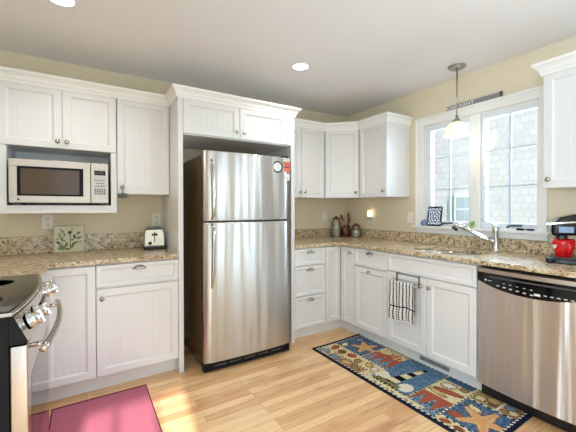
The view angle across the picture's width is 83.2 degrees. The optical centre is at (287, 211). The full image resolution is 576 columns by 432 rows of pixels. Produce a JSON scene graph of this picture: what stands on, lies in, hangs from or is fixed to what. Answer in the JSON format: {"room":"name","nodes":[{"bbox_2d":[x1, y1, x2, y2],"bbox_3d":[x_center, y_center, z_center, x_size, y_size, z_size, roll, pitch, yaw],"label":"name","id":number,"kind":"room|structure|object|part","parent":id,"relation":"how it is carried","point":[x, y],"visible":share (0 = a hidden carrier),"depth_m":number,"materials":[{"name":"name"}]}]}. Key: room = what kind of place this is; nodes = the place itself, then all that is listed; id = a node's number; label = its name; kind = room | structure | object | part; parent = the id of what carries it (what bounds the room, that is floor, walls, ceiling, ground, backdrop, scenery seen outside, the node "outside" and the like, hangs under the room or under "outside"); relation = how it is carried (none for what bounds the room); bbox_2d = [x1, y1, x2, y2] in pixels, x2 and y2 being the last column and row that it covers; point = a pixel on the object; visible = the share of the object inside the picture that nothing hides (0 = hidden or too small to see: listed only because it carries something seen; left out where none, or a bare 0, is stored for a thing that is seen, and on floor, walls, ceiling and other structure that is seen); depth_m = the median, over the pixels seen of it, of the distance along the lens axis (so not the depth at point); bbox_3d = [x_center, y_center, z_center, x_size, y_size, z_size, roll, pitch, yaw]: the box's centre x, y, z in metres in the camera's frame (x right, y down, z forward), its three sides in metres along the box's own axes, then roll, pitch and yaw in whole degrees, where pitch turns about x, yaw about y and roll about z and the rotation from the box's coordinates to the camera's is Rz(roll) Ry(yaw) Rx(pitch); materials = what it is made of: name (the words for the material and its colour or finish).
{"room":"kitchen","nodes":[
{"label":"kitchen","id":0,"kind":"room"},
{"bbox_2d":[0,50,344,236],"bbox_3d":[-1.781,0.018,2.714,6.150,2.436,0.150,0,1,-32],"label":"wall","id":1,"kind":"structure","parent":0,"point":[134,213],"depth_m":2.82,"materials":[{"name":"beige paint"}]},
{"bbox_2d":[42,214,52,228],"bbox_3d":[-1.892,0.080,2.552,0.072,0.116,0.008,0,1,-32],"label":"wall outlet","id":2,"kind":"object","parent":1,"relation":"attached to","point":[47,219],"visible":0.92,"depth_m":2.55,"materials":[{"name":"plastic"}]},
{"bbox_2d":[0,81,116,213],"bbox_3d":[-1.701,-0.437,2.448,0.700,0.895,0.376,0,1,-32],"label":"upper cabinet","id":3,"kind":"object","parent":1,"relation":"attached to","point":[37,123],"visible":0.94,"depth_m":2.32,"materials":[{"name":"white paint"}]},
{"bbox_3d":[-1.771,-0.664,2.232,0.352,0.428,0.020,0,1,-32],"label":"door","id":4,"kind":"part","parent":3,"relation":"part of","materials":[{"name":"white paint"}]},
{"bbox_2d":[8,158,107,204],"bbox_3d":[-1.690,-0.202,2.438,0.578,0.312,0.338,0,1,-32],"label":"microwave","id":5,"kind":"object","parent":3,"relation":"in","point":[30,181],"visible":0.91,"depth_m":2.28,"materials":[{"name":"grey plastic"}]},
{"bbox_3d":[-1.410,-0.211,2.429,0.111,0.294,0.021,0,1,-32],"label":"control panel","id":6,"kind":"part","parent":5,"relation":"part of","materials":[{"name":"plastic"}]},
{"bbox_3d":[-1.403,-0.216,2.420,0.085,0.195,0.001,0,1,-32],"label":"keypad plate","id":7,"kind":"part","parent":5,"relation":"part of","materials":[{"name":"grey plastic"}]},
{"bbox_3d":[-1.474,-0.666,2.417,0.340,0.428,0.020,0,1,-32],"label":"door","id":8,"kind":"part","parent":3,"relation":"part of","materials":[{"name":"white paint"}]},
{"bbox_2d":[0,232,142,255],"bbox_3d":[-1.778,0.255,2.616,1.446,0.133,0.021,0,1,-32],"label":"backsplash","id":9,"kind":"structure","parent":1,"relation":"attached to","point":[28,244],"depth_m":2.55,"materials":[{"name":"stone"}]},
{"bbox_2d":[116,99,168,195],"bbox_3d":[-1.237,-0.514,2.737,0.387,0.749,0.376,0,1,-32],"label":"upper cabinet","id":10,"kind":"object","parent":1,"relation":"attached to","point":[142,129],"visible":0.91,"depth_m":2.61,"materials":[{"name":"white paint"}]},
{"bbox_2d":[118,189,126,197],"bbox_3d":[-1.278,-0.141,2.505,0.064,0.069,0.024,0,1,-32],"label":"clip","id":11,"kind":"object","parent":10,"relation":"hanging from","point":[120,195],"visible":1,"depth_m":2.50,"materials":[{"name":"grey plastic"}]},
{"bbox_2d":[0,66,301,117],"bbox_3d":[-0.919,-0.910,2.552,2.254,0.080,0.334,0,1,-32],"label":"crown molding","id":12,"kind":"structure","parent":10,"relation":"on","point":[7,74],"depth_m":2.49,"materials":[{"name":"white paint"}]},
{"bbox_2d":[152,213,159,225],"bbox_3d":[-1.209,0.075,2.978,0.072,0.116,0.008,0,1,-32],"label":"wall outlet","id":13,"kind":"object","parent":1,"relation":"attached to","point":[155,216],"visible":1,"depth_m":2.97,"materials":[{"name":"plastic"}]},
{"bbox_2d":[183,98,290,154],"bbox_3d":[-0.544,-0.748,2.992,0.980,0.288,0.654,0,1,-32],"label":"upper cabinet","id":14,"kind":"object","parent":1,"relation":"attached to","point":[206,125],"visible":0.92,"depth_m":2.76,"materials":[{"name":"white paint"}]},
{"bbox_3d":[-0.611,-0.743,2.617,0.466,0.269,0.020,0,1,-32],"label":"door","id":15,"kind":"part","parent":14,"relation":"part of","materials":[{"name":"white paint"}]},
{"bbox_3d":[-0.214,-0.746,2.865,0.462,0.269,0.020,0,1,-32],"label":"door","id":16,"kind":"part","parent":14,"relation":"part of","materials":[{"name":"white paint"}]},
{"bbox_2d":[294,127,324,198],"bbox_3d":[0.076,-0.524,3.556,0.584,0.749,0.376,0,1,-32],"label":"upper cabinet","id":17,"kind":"object","parent":1,"relation":"attached to","point":[309,179],"visible":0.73,"depth_m":3.48,"materials":[{"name":"white paint"}]},
{"bbox_3d":[0.021,-0.519,3.351,0.271,0.744,0.020,0,1,-32],"label":"door","id":18,"kind":"part","parent":17,"relation":"part of","materials":[{"name":"white paint"}]},
{"bbox_2d":[322,211,326,220],"bbox_3d":[0.454,0.055,4.015,0.072,0.116,0.008,0,1,-32],"label":"light switch","id":19,"kind":"object","parent":1,"relation":"attached to","point":[324,213],"visible":1,"depth_m":4.01,"materials":[{"name":"plastic"}]},
{"bbox_2d":[314,130,371,199],"bbox_3d":[0.643,-0.527,3.772,0.604,0.749,0.608,0,1,-32],"label":"upper cabinet","id":20,"kind":"object","parent":1,"relation":"attached to","point":[341,148],"visible":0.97,"depth_m":3.55,"materials":[{"name":"white paint"}]},
{"bbox_3d":[0.589,-0.522,3.548,0.357,0.744,0.020,0,1,13],"label":"door","id":21,"kind":"part","parent":20,"relation":"part of","materials":[{"name":"white paint"}]},
{"bbox_2d":[0,0,575,116],"bbox_3d":[-0.196,-1.230,0.158,6.150,0.100,6.150,0,1,-32],"label":"ceiling","id":22,"kind":"structure","parent":0,"point":[361,55],"depth_m":2.27,"materials":[{"name":"paint"}]},
{"bbox_2d":[48,0,77,7],"bbox_3d":[-1.273,-1.190,1.819,0.160,0.006,0.160,0,1,-32],"label":"recessed light","id":23,"kind":"object","parent":22,"relation":"in","point":[61,3],"visible":1,"depth_m":1.85,"materials":[{"name":"white plastic"}]},
{"bbox_2d":[291,62,309,70],"bbox_3d":[0.104,-1.200,2.691,0.160,0.006,0.160,0,1,-32],"label":"recessed light","id":24,"kind":"object","parent":22,"relation":"in","point":[299,66],"visible":1,"depth_m":2.68,"materials":[{"name":"white plastic"}]},
{"bbox_2d":[444,63,469,137],"bbox_3d":[1.406,-0.919,2.700,0.200,0.574,0.200,0,1,-32],"label":"pendant light","id":25,"kind":"object","parent":22,"relation":"hanging from","point":[457,128],"visible":1,"depth_m":2.66,"materials":[{"name":"white glass"}]},
{"bbox_3d":[1.405,-0.975,2.699,0.010,0.407,0.011,0,1,-32],"label":"rod","id":26,"kind":"part","parent":25,"relation":"part of","materials":[{"name":"silver metal"}]},
{"bbox_3d":[1.406,-0.688,2.702,0.200,0.112,0.200,0,1,-32],"label":"lamp shade","id":27,"kind":"part","parent":25,"relation":"part of","materials":[{"name":"white glass"}]},
{"bbox_2d":[49,327,565,431],"bbox_3d":[-0.826,1.298,1.198,6.150,0.100,3.750,0,1,-32],"label":"floor","id":28,"kind":"structure","parent":0,"point":[298,388],"depth_m":2.14,"materials":[{"name":"brown wood"}]},
{"bbox_2d":[0,274,62,431],"bbox_3d":[-1.327,0.789,1.267,0.738,0.919,0.760,0,1,-32],"label":"range","id":29,"kind":"object","parent":28,"relation":"on","point":[26,339],"visible":1,"depth_m":1.16,"materials":[{"name":"silver metal"}]},
{"bbox_2d":[0,274,40,317],"bbox_3d":[-1.364,0.341,1.240,0.654,0.013,0.760,0,1,-32],"label":"cooktop","id":30,"kind":"object","parent":29,"relation":"in","point":[18,293],"depth_m":1.32,"materials":[{"name":"grey glass"}]},
{"bbox_3d":[-1.091,0.395,1.411,0.074,0.096,0.760,0,1,-32],"label":"control panel","id":31,"kind":"part","parent":29,"relation":"part of","materials":[{"name":"metal"}]},
{"bbox_3d":[-1.100,0.740,1.408,0.046,0.582,0.752,0,1,-32],"label":"oven door","id":32,"kind":"part","parent":29,"relation":"part of","materials":[{"name":"metal"}]},
{"bbox_3d":[-0.912,0.383,1.173,0.042,0.059,0.060,-26,14,-29],"label":"knob","id":33,"kind":"part","parent":29,"relation":"part of","materials":[{"name":"silver metal"}]},
{"bbox_3d":[-0.956,0.383,1.262,0.042,0.059,0.060,-24,13,-30],"label":"knob","id":34,"kind":"part","parent":29,"relation":"part of","materials":[{"name":"silver metal"}]},
{"bbox_3d":[-1.101,1.120,1.411,0.042,0.163,0.752,0,1,-32],"label":"warming drawer","id":35,"kind":"part","parent":29,"relation":"part of","materials":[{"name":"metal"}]},
{"bbox_3d":[-1.048,0.481,1.439,0.079,0.025,0.703,0,1,-32],"label":"oven handle","id":36,"kind":"part","parent":29,"relation":"part of","materials":[{"name":"metal"}]},
{"bbox_3d":[-1.226,0.380,1.676,0.042,0.059,0.060,-26,14,-29],"label":"knob","id":37,"kind":"part","parent":29,"relation":"part of","materials":[{"name":"silver metal"}]},
{"bbox_3d":[-1.165,0.381,1.598,0.042,0.059,0.060,-24,13,-30],"label":"knob","id":38,"kind":"part","parent":29,"relation":"part of","materials":[{"name":"silver metal"}]},
{"bbox_2d":[41,265,95,400],"bbox_3d":[-1.746,0.801,2.059,0.902,0.882,1.002,0,1,-32],"label":"base cabinet","id":39,"kind":"object","parent":28,"relation":"on","point":[72,353],"visible":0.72,"depth_m":2.14,"materials":[{"name":"white paint"}]},
{"bbox_2d":[0,232,178,276],"bbox_3d":[-1.517,0.274,2.197,1.446,0.164,1.009,0,1,-32],"label":"countertop","id":40,"kind":"structure","parent":39,"relation":"on","point":[26,255],"depth_m":2.44,"materials":[{"name":"stone"}]},
{"bbox_2d":[53,225,84,252],"bbox_3d":[-1.739,0.215,2.579,0.205,0.213,0.037,0,1,-32],"label":"decorative tile","id":41,"kind":"structure","parent":40,"relation":"on","point":[66,238],"depth_m":2.57,"materials":[{"name":"beige ceramic"}]},
{"bbox_2d":[142,227,164,249],"bbox_3d":[-1.171,0.227,2.819,0.166,0.184,0.255,0,1,-28],"label":"toaster","id":42,"kind":"object","parent":40,"relation":"on","point":[152,237],"visible":1,"depth_m":2.73,"materials":[{"name":"silver metal"}]},
{"bbox_3d":[-1.125,0.144,2.733,0.132,0.018,0.018,0,1,-28],"label":"trim","id":43,"kind":"part","parent":42,"relation":"part of","materials":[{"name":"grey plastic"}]},
{"bbox_2d":[49,384,162,431],"bbox_3d":[-1.034,1.239,1.835,0.545,0.006,0.792,0,1,-32],"label":"floor mat","id":44,"kind":"object","parent":28,"relation":"on","point":[132,409],"visible":1,"depth_m":1.97,"materials":[{"name":"pink fabric"}]},
{"bbox_2d":[95,258,178,389],"bbox_3d":[-1.223,0.795,2.587,0.542,0.882,0.660,0,1,-32],"label":"base cabinet","id":45,"kind":"object","parent":28,"relation":"on","point":[137,302],"visible":0.94,"depth_m":2.33,"materials":[{"name":"white paint"}]},
{"bbox_3d":[-1.072,0.441,2.341,0.539,0.150,0.020,0,1,-32],"label":"drawer","id":46,"kind":"part","parent":45,"relation":"part of","materials":[{"name":"white paint"}]},
{"bbox_3d":[-1.060,0.397,2.321,0.094,0.029,0.025,0,1,-32],"label":"cup pull","id":47,"kind":"part","parent":45,"relation":"part of","materials":[{"name":"silver metal"}]},
{"bbox_2d":[162,97,183,372],"bbox_3d":[-0.986,0.172,2.749,0.038,2.125,0.630,0,1,-32],"label":"end panel","id":48,"kind":"object","parent":28,"relation":"on","point":[172,204],"visible":0.52,"depth_m":2.50,"materials":[{"name":"white paint"}]},
{"bbox_2d":[183,150,289,372],"bbox_3d":[-0.477,0.376,2.913,0.770,1.712,0.777,0,1,-32],"label":"refrigerator","id":49,"kind":"object","parent":28,"relation":"on","point":[236,207],"visible":0.97,"depth_m":2.61,"materials":[{"name":"metal"}]},
{"bbox_3d":[-0.567,-0.168,2.437,0.026,0.466,0.071,0,1,-32],"label":"handle","id":50,"kind":"part","parent":49,"relation":"part of","materials":[{"name":"metal"}]},
{"bbox_3d":[-0.565,0.337,2.441,0.026,0.495,0.070,0,1,-32],"label":"handle","id":51,"kind":"part","parent":49,"relation":"part of","materials":[{"name":"metal"}]},
{"bbox_3d":[-0.317,0.619,2.661,0.770,1.074,0.074,0,1,-32],"label":"fridge door","id":52,"kind":"part","parent":49,"relation":"part of","materials":[{"name":"metal"}]},
{"bbox_3d":[-0.319,-0.198,2.654,0.770,0.536,0.074,0,1,-32],"label":"freezer door","id":53,"kind":"part","parent":49,"relation":"part of","materials":[{"name":"metal"}]},
{"bbox_2d":[274,161,282,172],"bbox_3d":[-0.088,-0.380,2.756,0.100,0.100,0.003,0,1,-30],"label":"round sticker","id":54,"kind":"object","parent":49,"relation":"attached to","point":[278,167],"visible":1,"depth_m":2.76,"materials":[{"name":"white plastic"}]},
{"bbox_2d":[284,162,289,171],"bbox_3d":[-0.013,-0.385,2.809,0.068,0.086,0.003,0,1,-27],"label":"sticker","id":55,"kind":"object","parent":49,"relation":"attached to","point":[286,164],"visible":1,"depth_m":2.81,"materials":[{"name":"orange paper"}]},
{"bbox_2d":[264,117,294,343],"bbox_3d":[-0.121,0.165,3.289,0.038,2.125,0.630,0,1,-32],"label":"end panel","id":56,"kind":"object","parent":28,"relation":"on","point":[289,151],"visible":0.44,"depth_m":3.02,"materials":[{"name":"white paint"}]},
{"bbox_2d":[295,246,324,338],"bbox_3d":[0.059,0.785,3.392,0.367,0.882,0.652,0,1,-32],"label":"base cabinet","id":57,"kind":"object","parent":28,"relation":"on","point":[309,262],"visible":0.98,"depth_m":3.15,"materials":[{"name":"white paint"}]},
{"bbox_3d":[0.214,0.964,3.147,0.363,0.299,0.020,0,1,-32],"label":"drawer","id":58,"kind":"part","parent":57,"relation":"part of","materials":[{"name":"white paint"}]},
{"bbox_3d":[0.213,0.665,3.144,0.363,0.278,0.020,0,1,-32],"label":"drawer","id":59,"kind":"part","parent":57,"relation":"part of","materials":[{"name":"white paint"}]},
{"bbox_3d":[0.213,0.436,3.142,0.363,0.160,0.020,0,1,-32],"label":"drawer","id":60,"kind":"part","parent":57,"relation":"part of","materials":[{"name":"white paint"}]},
{"bbox_2d":[321,246,359,333],"bbox_3d":[0.610,0.782,3.635,0.822,0.882,0.823,0,1,-32],"label":"base cabinet","id":61,"kind":"object","parent":28,"relation":"on","point":[339,260],"visible":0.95,"depth_m":3.29,"materials":[{"name":"white paint"}]},
{"bbox_3d":[0.452,0.733,3.294,0.190,0.757,0.020,0,1,-32],"label":"door","id":62,"kind":"part","parent":61,"relation":"part of","materials":[{"name":"white paint"}]},
{"bbox_3d":[0.601,0.733,3.260,0.020,0.757,0.190,0,1,-32],"label":"door","id":63,"kind":"part","parent":61,"relation":"part of","materials":[{"name":"white paint"}]},
{"bbox_2d":[295,228,575,277],"bbox_3d":[0.933,0.281,2.765,1.192,0.130,2.639,0,1,-32],"label":"countertop","id":64,"kind":"structure","parent":61,"relation":"on","point":[515,254],"depth_m":2.76,"materials":[{"name":"stone"}]},
{"bbox_2d":[331,216,340,236],"bbox_3d":[0.585,0.179,3.950,0.112,0.251,0.112,0,1,-32],"label":"glass jar","id":65,"kind":"object","parent":64,"relation":"on","point":[335,231],"visible":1,"depth_m":3.93,"materials":[{"name":"white"}]},
{"bbox_2d":[341,225,349,236],"bbox_3d":[0.701,0.237,3.952,0.116,0.135,0.116,0,1,-32],"label":"utensil crock","id":66,"kind":"object","parent":64,"relation":"on","point":[345,231],"visible":0.97,"depth_m":3.90,"materials":[{"name":"brown ceramic"}]},
{"bbox_2d":[352,223,360,236],"bbox_3d":[0.814,0.222,3.881,0.106,0.167,0.106,0,1,-32],"label":"glass jar","id":67,"kind":"object","parent":64,"relation":"on","point":[354,233],"visible":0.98,"depth_m":3.85,"materials":[{"name":"white"}]},
{"bbox_2d":[421,250,479,254],"bbox_3d":[1.309,0.439,2.641,0.435,0.185,0.583,0,1,-32],"label":"sink","id":68,"kind":"object","parent":64,"relation":"in","point":[436,251],"visible":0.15,"depth_m":2.84,"materials":[{"name":"metal"}]},
{"bbox_2d":[452,219,499,251],"bbox_3d":[1.534,0.186,2.660,0.349,0.256,0.062,0,1,39],"label":"faucet","id":69,"kind":"object","parent":64,"relation":"on","point":[494,241],"visible":1,"depth_m":2.58,"materials":[{"name":"silver metal"}]},
{"bbox_3d":[1.558,0.194,2.642,0.215,0.140,0.044,0,1,39],"label":"spout","id":70,"kind":"part","parent":69,"relation":"part of","materials":[{"name":"silver metal"}]},
{"bbox_2d":[543,214,575,264],"bbox_3d":[1.798,0.167,2.004,0.339,0.306,0.210,0,1,34],"label":"coffee maker","id":71,"kind":"object","parent":64,"relation":"on","point":[561,227],"visible":0.95,"depth_m":1.98,"materials":[{"name":"red plastic"},{"name":"black plastic"},{"name":"chrome"}]},
{"bbox_3d":[1.750,0.070,2.036,0.224,0.026,0.193,0,1,34],"label":"silver lid handle","id":72,"kind":"part","parent":71,"relation":"part of","materials":[{"name":"silver metal"}]},
{"bbox_2d":[552,238,575,257],"bbox_3d":[1.725,0.229,2.033,0.149,0.112,0.124,0,1,-32],"label":"mug","id":73,"kind":"object","parent":71,"relation":"on","point":[565,248],"visible":0.98,"depth_m":2.01,"materials":[{"name":"red ceramic"}]},
{"bbox_3d":[1.706,0.225,1.973,0.018,0.081,0.060,0,1,24],"label":"handle","id":74,"kind":"part","parent":73,"relation":"part of","materials":[{"name":"red ceramic"}]},
{"bbox_2d":[553,255,575,258],"bbox_3d":[1.746,0.287,2.041,0.124,0.004,0.124,0,1,34],"label":"drip tray","id":75,"kind":"object","parent":71,"relation":"on","point":[554,257],"depth_m":2.02,"materials":[{"name":"grey plastic"}]},
{"bbox_2d":[354,247,392,349],"bbox_3d":[1.005,0.785,3.154,0.660,0.882,0.408,0,1,-32],"label":"base cabinet","id":76,"kind":"object","parent":28,"relation":"on","point":[370,268],"visible":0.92,"depth_m":2.99,"materials":[{"name":"white paint"}]},
{"bbox_3d":[0.762,0.821,3.002,0.020,0.585,0.404,0,1,-32],"label":"door","id":77,"kind":"part","parent":76,"relation":"part of","materials":[{"name":"white paint"}]},
{"bbox_3d":[0.761,0.436,2.999,0.020,0.160,0.404,0,1,-32],"label":"drawer","id":78,"kind":"part","parent":76,"relation":"part of","materials":[{"name":"white paint"}]},
{"bbox_2d":[312,334,532,431],"bbox_3d":[0.866,1.224,2.444,0.600,0.016,1.480,0,1,-33],"label":"rug","id":79,"kind":"object","parent":28,"relation":"on","point":[454,405],"visible":0.98,"depth_m":2.25,"materials":[{"name":"multicoloured fabric"}]},
{"bbox_2d":[387,252,483,390],"bbox_3d":[1.315,0.789,2.657,0.660,0.882,0.760,0,1,-32],"label":"base cabinet","id":80,"kind":"object","parent":28,"relation":"on","point":[443,337],"visible":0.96,"depth_m":2.41,"materials":[{"name":"white paint"}]},
{"bbox_2d":[389,279,415,326],"bbox_3d":[0.929,0.742,2.645,0.038,0.338,0.247,0,1,-32],"label":"dish towel","id":81,"kind":"object","parent":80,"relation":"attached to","point":[402,295],"visible":1,"depth_m":2.63,"materials":[{"name":"cloth"}]},
{"bbox_3d":[0.972,0.815,2.667,0.020,0.601,0.377,0,1,-32],"label":"door","id":82,"kind":"part","parent":80,"relation":"part of","materials":[{"name":"white paint"}]},
{"bbox_2d":[396,272,420,288],"bbox_3d":[0.959,0.556,2.645,0.060,0.090,0.265,0,1,-32],"label":"towel bar","id":83,"kind":"object","parent":80,"relation":"attached to","point":[397,273],"visible":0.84,"depth_m":2.61,"materials":[{"name":"silver metal"}]},
{"bbox_2d":[419,354,449,372],"bbox_3d":[1.136,1.181,2.525,0.005,0.038,0.260,0,1,-32],"label":"vent grille","id":84,"kind":"object","parent":80,"relation":"attached to","point":[439,366],"depth_m":2.52,"materials":[{"name":"grey plastic"}]},
{"bbox_3d":[1.173,0.818,2.344,0.020,0.601,0.375,0,1,-32],"label":"door","id":85,"kind":"part","parent":80,"relation":"part of","materials":[{"name":"white paint"}]},
{"bbox_2d":[478,266,575,431],"bbox_3d":[1.666,0.801,2.065,0.638,0.868,0.596,0,1,-32],"label":"dishwasher","id":86,"kind":"object","parent":28,"relation":"on","point":[527,320],"visible":1,"depth_m":1.90,"materials":[{"name":"silver metal"}]},
{"bbox_3d":[1.435,0.386,1.917,0.068,0.025,0.596,0,1,-32],"label":"trim","id":87,"kind":"part","parent":86,"relation":"part of","materials":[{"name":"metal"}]},
{"bbox_3d":[1.411,0.419,1.889,0.023,0.010,0.456,0,1,-32],"label":"pocket handle","id":88,"kind":"part","parent":86,"relation":"part of","materials":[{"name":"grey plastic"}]},
{"bbox_2d":[345,36,575,242],"bbox_3d":[2.392,0.019,1.693,0.150,2.436,6.000,0,1,-32],"label":"wall","id":89,"kind":"structure","parent":0,"point":[516,74],"depth_m":2.99,"materials":[{"name":"beige paint"}]},
{"bbox_2d":[369,214,373,223],"bbox_3d":[0.977,0.083,3.811,0.008,0.116,0.072,0,1,-32],"label":"wall outlet","id":90,"kind":"object","parent":89,"relation":"attached to","point":[372,220],"visible":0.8,"depth_m":3.79,"materials":[{"name":"plastic"}]},
{"bbox_2d":[367,211,371,219],"bbox_3d":[0.959,0.043,3.799,0.034,0.108,0.056,0,1,-32],"label":"night light","id":91,"kind":"object","parent":90,"relation":"attached to","point":[369,213],"visible":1,"depth_m":3.78,"materials":[{"name":"grey plastic"}]},
{"bbox_2d":[360,122,409,197],"bbox_3d":[1.000,-0.524,3.417,0.376,0.749,0.378,0,1,-32],"label":"upper cabinet","id":92,"kind":"object","parent":89,"relation":"attached to","point":[384,147],"visible":0.96,"depth_m":3.29,"materials":[{"name":"white paint"}]},
{"bbox_2d":[294,111,413,131],"bbox_3d":[0.605,-0.920,3.349,1.357,0.080,0.403,0,1,7],"label":"crown molding","id":93,"kind":"structure","parent":92,"relation":"attached to","point":[387,116],"depth_m":3.39,"materials":[{"name":"white paint"}]},
{"bbox_3d":[0.877,-0.521,3.340,0.020,0.744,0.375,0,1,-32],"label":"door","id":94,"kind":"part","parent":92,"relation":"part of","materials":[{"name":"white paint"}]},
{"bbox_2d":[408,212,413,222],"bbox_3d":[1.265,0.059,3.350,0.008,0.116,0.072,0,1,-32],"label":"light switch","id":95,"kind":"object","parent":89,"relation":"attached to","point":[410,214],"visible":1,"depth_m":3.34,"materials":[{"name":"plastic"}]},
{"bbox_2d":[295,228,575,256],"bbox_3d":[0.933,0.266,2.764,1.192,0.099,2.639,0,1,-32],"label":"backsplash","id":96,"kind":"structure","parent":89,"relation":"attached to","point":[510,245],"depth_m":2.98,"materials":[{"name":"stone"}]},
{"bbox_2d":[411,85,551,240],"bbox_3d":[1.636,-0.356,2.848,0.205,1.132,1.155,0,1,-32],"label":"window","id":97,"kind":"structure","parent":89,"relation":"in","point":[478,122],"depth_m":2.76,"materials":[{"name":"white paint"}]},
{"bbox_2d":[420,219,426,225],"bbox_3d":[1.337,0.106,3.195,0.062,0.065,0.062,0,1,-32],"label":"ornament","id":98,"kind":"object","parent":97,"relation":"on","point":[423,222],"visible":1,"depth_m":3.17,"materials":[{"name":"blue ceramic"}]},
{"bbox_2d":[426,206,442,225],"bbox_3d":[1.404,0.045,3.107,0.038,0.188,0.150,0,1,-32],"label":"tile","id":99,"kind":"structure","parent":97,"relation":"on","point":[434,217],"depth_m":3.10,"materials":[{"name":"ceramic"}]},
{"bbox_3d":[1.467,0.120,3.012,0.035,0.046,0.136,0,1,-32],"label":"crank handle","id":100,"kind":"part","parent":97,"relation":"part of","materials":[{"name":"white paint"}]},
{"bbox_3d":[1.496,-0.342,3.030,0.038,0.968,0.449,0,1,-32],"label":"sash","id":101,"kind":"part","parent":97,"relation":"part of","materials":[{"name":"white plastic"}]},
{"bbox_2d":[468,220,474,227],"bbox_3d":[1.587,0.106,2.793,0.062,0.070,0.053,0,1,-9],"label":"plant","id":102,"kind":"object","parent":97,"relation":"on","point":[471,225],"visible":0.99,"depth_m":2.78,"materials":[{"name":"green plant"}]},
{"bbox_2d":[447,91,501,110],"bbox_3d":[1.589,-0.945,2.795,0.016,0.045,0.468,0,1,-32],"label":"wooden sign","id":103,"kind":"object","parent":97,"relation":"on","point":[499,94],"visible":0.87,"depth_m":2.76,"materials":[{"name":"grey wood"}]},
{"bbox_3d":[1.772,-0.338,2.589,0.038,0.968,0.419,0,1,-32],"label":"sash","id":104,"kind":"part","parent":97,"relation":"part of","materials":[{"name":"white plastic"}]},
{"bbox_3d":[1.761,0.123,2.541,0.035,0.046,0.136,0,1,-32],"label":"crank handle","id":105,"kind":"part","parent":97,"relation":"part of","materials":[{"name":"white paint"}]},
{"bbox_2d":[516,228,533,230],"bbox_3d":[1.795,0.136,2.453,0.039,0.016,0.116,0,1,-32],"label":"sunglasses","id":106,"kind":"object","parent":97,"relation":"on","point":[516,228],"visible":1,"depth_m":2.45,"materials":[{"name":"black plastic"}]},
{"bbox_2d":[531,51,575,77],"bbox_3d":[1.876,-0.911,1.992,0.390,0.080,0.509,0,1,-32],"label":"crown molding","id":107,"kind":"structure","parent":89,"relation":"attached to","point":[568,60],"depth_m":2.01,"materials":[{"name":"white paint"}]},
{"bbox_2d":[543,67,575,189],"bbox_3d":[1.897,-0.519,1.979,0.376,0.738,0.459,0,1,-32],"label":"upper cabinet","id":108,"kind":"object","parent":89,"relation":"attached to","point":[559,111],"visible":0.95,"depth_m":2.02,"materials":[{"name":"white paint"}]},
{"label":"outside","id":109,"kind":"structure","parent":0,"visible":0},
{"bbox_3d":[10.178,1.873,4.208,44.000,0.150,50.000,0,1,-32],"label":"ground","id":110,"kind":"structure","parent":109,"visible":0},
{"bbox_2d":[434,109,536,223],"bbox_3d":[6.337,-1.457,5.670,4.045,6.500,14.000,-1,1,-40],"label":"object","id":111,"kind":"structure","parent":110,"relation":"on","point":[524,124],"depth_m":5.70,"materials":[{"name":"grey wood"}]}
]}

